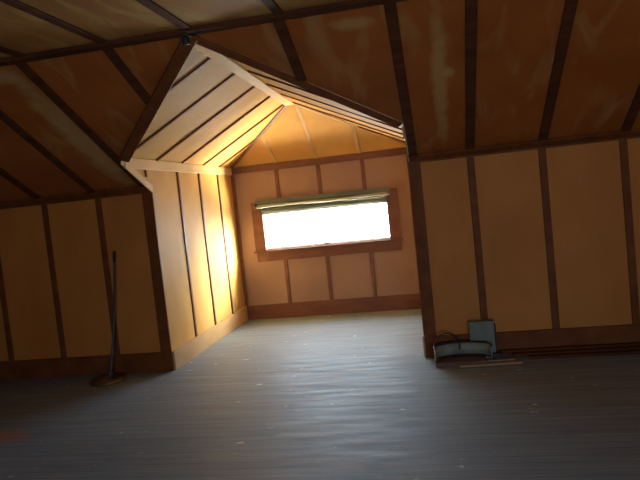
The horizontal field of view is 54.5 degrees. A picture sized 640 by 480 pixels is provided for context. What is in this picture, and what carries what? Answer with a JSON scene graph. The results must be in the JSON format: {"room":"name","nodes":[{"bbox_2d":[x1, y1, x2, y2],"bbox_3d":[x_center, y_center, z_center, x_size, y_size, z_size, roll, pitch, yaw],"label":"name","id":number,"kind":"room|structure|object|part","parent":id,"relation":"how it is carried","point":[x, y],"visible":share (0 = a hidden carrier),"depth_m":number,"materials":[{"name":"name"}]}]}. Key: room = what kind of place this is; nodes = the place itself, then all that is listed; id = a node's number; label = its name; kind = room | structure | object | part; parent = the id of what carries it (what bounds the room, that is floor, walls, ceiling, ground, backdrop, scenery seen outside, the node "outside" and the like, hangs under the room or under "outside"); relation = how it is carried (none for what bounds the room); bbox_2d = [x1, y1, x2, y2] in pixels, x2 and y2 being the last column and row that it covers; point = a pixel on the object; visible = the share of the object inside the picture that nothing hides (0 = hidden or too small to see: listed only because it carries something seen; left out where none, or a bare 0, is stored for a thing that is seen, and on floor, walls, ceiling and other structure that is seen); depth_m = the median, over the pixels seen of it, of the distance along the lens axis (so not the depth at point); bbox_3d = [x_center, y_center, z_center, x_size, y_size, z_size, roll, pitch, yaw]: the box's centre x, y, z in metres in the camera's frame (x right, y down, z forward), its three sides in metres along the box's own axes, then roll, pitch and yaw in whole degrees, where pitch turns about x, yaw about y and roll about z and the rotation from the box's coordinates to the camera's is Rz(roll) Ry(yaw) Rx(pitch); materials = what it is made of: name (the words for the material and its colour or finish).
{"room":"attic","nodes":[
{"label":"attic","id":0,"kind":"room"},
{"bbox_2d":[0,194,160,360],"bbox_3d":[-3.778,0.601,6.512,4.430,1.775,0.116,-5,4,11],"label":"wall","id":1,"kind":"structure","parent":0,"point":[56,260],"depth_m":6.20,"materials":[{"name":"brown wood"}]},
{"bbox_2d":[0,186,150,209],"bbox_3d":[-3.793,-0.298,6.333,4.430,0.060,0.085,-5,4,11],"label":"trim","id":2,"kind":"structure","parent":1,"relation":"attached to","point":[133,189],"depth_m":6.04,"materials":[{"name":"brown wood"}]},
{"bbox_2d":[0,352,173,379],"bbox_3d":[-3.606,1.382,6.486,4.436,0.192,0.030,-5,4,11],"label":"baseboard","id":3,"kind":"structure","parent":1,"relation":"attached to","point":[153,361],"depth_m":6.22,"materials":[{"name":"brown wood"}]},
{"bbox_2d":[142,191,171,351],"bbox_3d":[-1.575,0.393,6.026,0.109,1.795,0.022,-5,4,11],"label":"trim","id":4,"kind":"structure","parent":1,"relation":"attached to","point":[147,198],"depth_m":6.01,"materials":[{"name":"brown wood"}]},
{"bbox_2d":[0,0,348,57],"bbox_3d":[-1.388,-1.199,1.877,11.200,0.116,4.376,-5,4,11],"label":"ceiling","id":5,"kind":"structure","parent":0,"point":[26,26],"depth_m":3.63,"materials":[{"name":"brown wood"}]},
{"bbox_2d":[0,0,406,66],"bbox_3d":[-0.984,-1.317,3.990,11.000,0.028,0.103,-5,4,11],"label":"trim","id":6,"kind":"structure","parent":5,"relation":"attached to","point":[351,4],"depth_m":3.92,"materials":[{"name":"brown wood"}]},
{"bbox_2d":[178,31,200,44],"bbox_3d":[-0.825,-1.291,3.987,0.166,0.065,0.088,-5,4,11],"label":"socket","id":7,"kind":"object","parent":6,"relation":"attached to","point":[185,37],"visible":1,"depth_m":3.97,"materials":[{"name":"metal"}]},
{"bbox_3d":[-0.866,-1.309,3.993,0.088,0.012,0.088,-5,4,11],"label":"mounting plate","id":8,"kind":"part","parent":7,"relation":"part of","materials":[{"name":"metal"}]},
{"bbox_2d":[113,161,244,350],"bbox_3d":[-1.408,0.187,6.935,0.114,2.056,2.932,-5,4,11],"label":"wall","id":9,"kind":"structure","parent":0,"point":[195,212],"depth_m":6.90,"materials":[{"name":"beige wood"}]},
{"bbox_2d":[120,161,152,191],"bbox_3d":[-1.672,-0.589,5.686,0.012,0.311,0.565,-5,4,11],"label":"trim","id":10,"kind":"structure","parent":9,"relation":"attached to","point":[133,172],"depth_m":5.72,"materials":[{"name":"brown wood"}]},
{"bbox_2d":[119,35,198,161],"bbox_3d":[-1.271,-1.013,4.720,0.092,0.667,1.704,-8,4,-34],"label":"trim","id":11,"kind":"structure","parent":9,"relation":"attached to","point":[182,52],"depth_m":4.58,"materials":[{"name":"brown wood"}]},
{"bbox_2d":[124,158,231,175],"bbox_3d":[-1.454,-0.795,6.878,0.022,0.100,2.902,-5,4,11],"label":"trim","id":12,"kind":"structure","parent":9,"relation":"attached to","point":[134,163],"depth_m":6.46,"materials":[{"name":"brown wood"}]},
{"bbox_2d":[172,306,247,369],"bbox_3d":[-1.209,1.085,7.246,0.024,0.192,2.393,-5,4,11],"label":"baseboard","id":13,"kind":"structure","parent":9,"relation":"attached to","point":[183,354],"depth_m":6.93,"materials":[{"name":"brown wood"}]},
{"bbox_2d":[132,36,405,168],"bbox_3d":[-0.413,-1.243,6.048,2.544,0.727,4.162,-5,4,11],"label":"ceiling","id":14,"kind":"structure","parent":0,"point":[210,115],"depth_m":6.47,"materials":[{"name":"brown wood"}]},
{"bbox_2d":[193,44,293,105],"bbox_3d":[-0.594,-1.443,5.579,0.110,0.045,3.091,-5,4,9],"label":"trim","id":15,"kind":"structure","parent":14,"relation":"attached to","point":[230,64],"depth_m":5.20,"materials":[{"name":"brown wood"}]},
{"bbox_2d":[0,308,639,479],"bbox_3d":[-0.882,1.451,3.221,11.200,0.100,10.417,-5,4,11],"label":"floor","id":16,"kind":"structure","parent":0,"point":[349,396],"depth_m":4.37,"materials":[{"name":"grey wood"}]},
{"bbox_2d":[89,251,126,386],"bbox_3d":[-2.066,0.740,5.890,0.377,1.221,0.344,-7,4,-17],"label":"pole stand","id":17,"kind":"object","parent":16,"relation":"on","point":[110,378],"visible":1,"depth_m":5.92,"materials":[{"name":"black metal"}]},
{"bbox_2d":[436,355,486,366],"bbox_3d":[1.206,1.034,5.313,0.425,0.036,0.195,-5,4,11],"label":"wood board","id":18,"kind":"object","parent":16,"relation":"on","point":[450,361],"visible":0.79,"depth_m":5.25,"materials":[{"name":"brown wood"}]},
{"bbox_2d":[433,333,492,361],"bbox_3d":[1.216,0.900,5.306,0.489,0.220,0.194,-5,4,11],"label":"metal band","id":19,"kind":"object","parent":18,"relation":"on","point":[456,348],"visible":1,"depth_m":5.37,"materials":[{"name":"grey metal"}]},
{"bbox_2d":[468,319,496,357],"bbox_3d":[1.423,0.862,5.422,0.229,0.320,0.104,-5,4,11],"label":"metal box","id":20,"kind":"object","parent":16,"relation":"on","point":[484,329],"visible":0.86,"depth_m":5.37,"materials":[{"name":"grey metal"}]},
{"bbox_3d":[1.403,0.715,5.414,0.219,0.022,0.104,-5,4,11],"label":"lid","id":21,"kind":"part","parent":20,"relation":"part of","materials":[{"name":"blue paint"}]},
{"bbox_2d":[459,361,522,367],"bbox_3d":[1.419,1.032,5.157,0.511,0.016,0.032,-5,4,8],"label":"wood lath","id":22,"kind":"object","parent":16,"relation":"on","point":[511,362],"visible":1,"depth_m":5.15,"materials":[{"name":"brown wood"}]},
{"bbox_2d":[493,352,503,358],"bbox_3d":[1.522,0.994,5.326,0.095,0.050,0.055,-5,4,11],"label":"block","id":23,"kind":"object","parent":16,"relation":"on","point":[498,355],"visible":0.81,"depth_m":5.30,"materials":[{"name":"metal"}]},
{"bbox_2d":[488,358,514,361],"bbox_3d":[1.533,1.015,5.254,0.220,0.014,0.034,-5,4,7],"label":"wood lath","id":24,"kind":"object","parent":16,"relation":"on","point":[503,359],"visible":1,"depth_m":5.24,"materials":[{"name":"brown wood"}]},
{"bbox_2d":[500,342,639,355],"bbox_3d":[2.371,0.912,5.272,1.630,0.045,0.055,-5,4,11],"label":"plank","id":25,"kind":"object","parent":16,"relation":"on","point":[505,352],"visible":0.52,"depth_m":5.30,"materials":[{"name":"brown wood"}]},
{"bbox_2d":[513,346,639,357],"bbox_3d":[2.506,0.911,5.177,1.730,0.030,0.060,-5,4,11],"label":"plank","id":26,"kind":"object","parent":16,"relation":"on","point":[623,348],"visible":0.93,"depth_m":5.22,"materials":[{"name":"brown wood"}]},
{"bbox_2d":[529,350,639,358],"bbox_3d":[2.378,0.934,5.112,1.260,0.020,0.050,-5,4,12],"label":"plank","id":27,"kind":"object","parent":16,"relation":"on","point":[628,351],"visible":1,"depth_m":5.13,"materials":[{"name":"brown wood"}]},
{"bbox_2d":[0,0,639,201],"bbox_3d":[-0.774,-0.994,4.912,11.200,1.004,1.778,-5,4,11],"label":"ceiling","id":28,"kind":"structure","parent":0,"point":[469,74],"depth_m":4.44,"materials":[{"name":"brown wood"}]},
{"bbox_2d":[234,154,419,305],"bbox_3d":[0.112,-0.049,8.169,2.655,2.056,0.114,-5,4,11],"label":"wall","id":29,"kind":"structure","parent":0,"point":[395,272],"depth_m":8.13,"materials":[{"name":"red wood"}]},
{"bbox_2d":[231,174,248,305],"bbox_3d":[-1.081,0.008,8.347,0.045,1.784,0.016,-5,4,11],"label":"trim","id":30,"kind":"structure","parent":29,"relation":"attached to","point":[232,175],"depth_m":8.34,"materials":[{"name":"red wood"}]},
{"bbox_2d":[231,148,405,173],"bbox_3d":[0.000,-1.025,8.055,2.455,0.085,0.022,-5,4,11],"label":"trim","id":31,"kind":"structure","parent":29,"relation":"attached to","point":[400,151],"depth_m":8.04,"materials":[{"name":"red wood"}]},
{"bbox_2d":[251,188,402,261],"bbox_3d":[0.072,-0.186,8.127,1.985,0.795,0.110,-5,4,11],"label":"window","id":32,"kind":"structure","parent":29,"relation":"in","point":[394,242],"depth_m":8.11,"materials":[{"name":"brown wood"}]},
{"bbox_3d":[-0.818,-0.176,8.278,0.146,0.650,0.024,-5,4,11],"label":"casing","id":33,"kind":"part","parent":32,"relation":"part of","materials":[{"name":"red wood"}]},
{"bbox_2d":[254,187,389,213],"bbox_3d":[0.014,-0.501,8.048,1.790,0.191,0.074,-5,4,11],"label":"window shade","id":34,"kind":"object","parent":32,"relation":"attached to","point":[381,196],"visible":1,"depth_m":8.05,"materials":[{"name":"fabric"}]},
{"bbox_3d":[0.036,-0.497,8.091,1.653,0.167,0.024,-5,4,11],"label":"casing","id":35,"kind":"part","parent":32,"relation":"part of","materials":[{"name":"red wood"}]},
{"bbox_3d":[0.094,0.080,8.114,1.985,0.024,0.050,-5,4,11],"label":"sill","id":36,"kind":"part","parent":32,"relation":"part of","materials":[{"name":"red wood"}]},
{"bbox_3d":[0.940,-0.337,7.933,0.146,0.650,0.024,-5,4,11],"label":"casing","id":37,"kind":"part","parent":32,"relation":"part of","materials":[{"name":"red wood"}]},
{"bbox_2d":[247,293,420,319],"bbox_3d":[0.198,0.881,8.174,2.407,0.192,0.024,-5,4,11],"label":"baseboard","id":38,"kind":"structure","parent":29,"relation":"attached to","point":[407,301],"depth_m":8.16,"materials":[{"name":"red wood"}]},
{"bbox_2d":[402,121,423,333],"bbox_3d":[1.075,-0.041,6.448,0.114,2.056,2.932,-5,4,11],"label":"wall","id":39,"kind":"structure","parent":0,"point":[415,134],"depth_m":5.56,"materials":[{"name":"red wood"}]},
{"bbox_2d":[196,36,401,127],"bbox_3d":[-0.114,-1.123,4.495,1.735,0.651,0.065,-8,4,-32],"label":"trim","id":40,"kind":"structure","parent":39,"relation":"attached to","point":[203,42],"depth_m":4.43,"materials":[{"name":"brown wood"}]},
{"bbox_2d":[423,334,425,356],"bbox_3d":[1.167,0.868,6.780,0.024,0.192,2.393,-5,4,11],"label":"baseboard","id":41,"kind":"structure","parent":39,"relation":"attached to","point":[423,334],"depth_m":5.61,"materials":[{"name":"brown wood"}]},
{"bbox_2d":[420,138,639,335],"bbox_3d":[2.993,-0.019,5.185,4.115,1.775,0.116,-5,4,11],"label":"wall","id":42,"kind":"structure","parent":0,"point":[546,238],"depth_m":5.36,"materials":[{"name":"brown wood"}]},
{"bbox_2d":[408,161,435,336],"bbox_3d":[0.920,0.164,5.536,0.104,1.795,0.022,-5,4,11],"label":"trim","id":43,"kind":"structure","parent":42,"relation":"attached to","point":[414,168],"depth_m":5.52,"materials":[{"name":"brown wood"}]},
{"bbox_2d":[408,128,639,163],"bbox_3d":[2.783,-0.900,5.044,4.115,0.060,0.085,-5,4,11],"label":"trim","id":44,"kind":"structure","parent":42,"relation":"attached to","point":[634,132],"depth_m":5.23,"materials":[{"name":"brown wood"}]},
{"bbox_2d":[424,324,639,357],"bbox_3d":[2.963,0.781,5.198,4.121,0.192,0.030,-5,4,11],"label":"baseboard","id":45,"kind":"structure","parent":42,"relation":"attached to","point":[626,333],"depth_m":5.36,"materials":[{"name":"brown wood"}]}
]}

